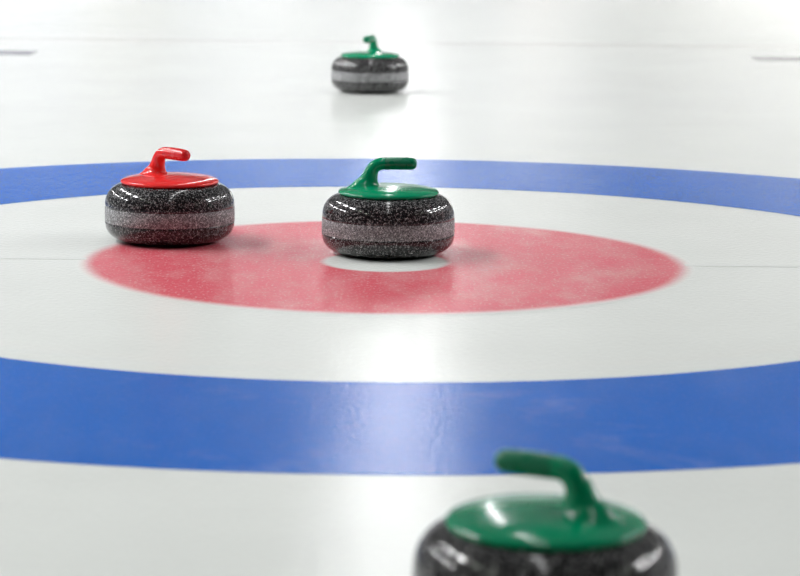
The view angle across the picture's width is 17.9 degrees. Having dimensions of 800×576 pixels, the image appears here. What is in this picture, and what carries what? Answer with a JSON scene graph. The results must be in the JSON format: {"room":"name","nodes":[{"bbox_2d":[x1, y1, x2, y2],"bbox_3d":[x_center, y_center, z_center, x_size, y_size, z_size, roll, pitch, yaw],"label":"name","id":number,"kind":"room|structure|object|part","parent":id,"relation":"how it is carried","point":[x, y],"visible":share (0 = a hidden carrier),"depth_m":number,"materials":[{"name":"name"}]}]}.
{"room":"ice rink","nodes":[
{"label":"ice rink","id":0,"kind":"room"},
{"bbox_2d":[0,0,799,575],"bbox_3d":[-0.005,-2.310,18.986,28.000,0.101,56.000,1,9,0],"label":"ice rink","id":1,"kind":"structure","parent":0,"point":[615,293],"depth_m":4.86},
{"bbox_2d":[105,147,234,245],"bbox_3d":[-0.491,-0.201,5.415,0.277,0.200,0.277,3,10,16],"label":"stone","id":2,"kind":"object","parent":1,"relation":"on","point":[155,206],"visible":1,"depth_m":5.32,"materials":[{"name":"stone"}]},
{"bbox_3d":[-0.522,-0.272,5.435,0.100,0.067,0.080,10,13,43],"label":"handle","id":3,"kind":"part","parent":2,"relation":"part of","materials":[{"name":"red plastic"}]},
{"bbox_2d":[331,35,408,92],"bbox_3d":[-0.106,-0.800,9.024,0.277,0.200,0.277,5,10,24],"label":"stone","id":4,"kind":"object","parent":1,"relation":"on","point":[373,70],"visible":1,"depth_m":8.93,"materials":[{"name":"stone"}]},
{"bbox_3d":[-0.093,-0.872,9.055,0.080,0.067,0.100,3,10,16],"label":"handle","id":5,"kind":"part","parent":4,"relation":"part of","materials":[{"name":"teal plastic"}]},
{"bbox_2d":[322,157,454,258],"bbox_3d":[-0.024,-0.172,5.273,0.277,0.200,0.277,1,9,3],"label":"stone","id":6,"kind":"object","parent":1,"relation":"on","point":[366,218],"visible":1,"depth_m":5.18,"materials":[{"name":"stone"}]},
{"bbox_3d":[-0.067,-0.237,5.259,0.100,0.067,0.080,0,10,-5],"label":"handle","id":7,"kind":"part","parent":6,"relation":"part of","materials":[{"name":"teal plastic"}]},
{"bbox_2d":[412,449,677,575],"bbox_3d":[0.151,0.270,2.638,0.277,0.200,0.277,-4,10,-24],"label":"stone","id":8,"kind":"object","parent":1,"relation":"on","point":[576,532],"visible":1,"depth_m":2.58,"materials":[{"name":"stone"}]},
{"bbox_3d":[0.190,0.208,2.606,0.100,0.067,0.080,6,11,29],"label":"handle","id":9,"kind":"part","parent":8,"relation":"part of","materials":[{"name":"teal plastic"}]}
]}

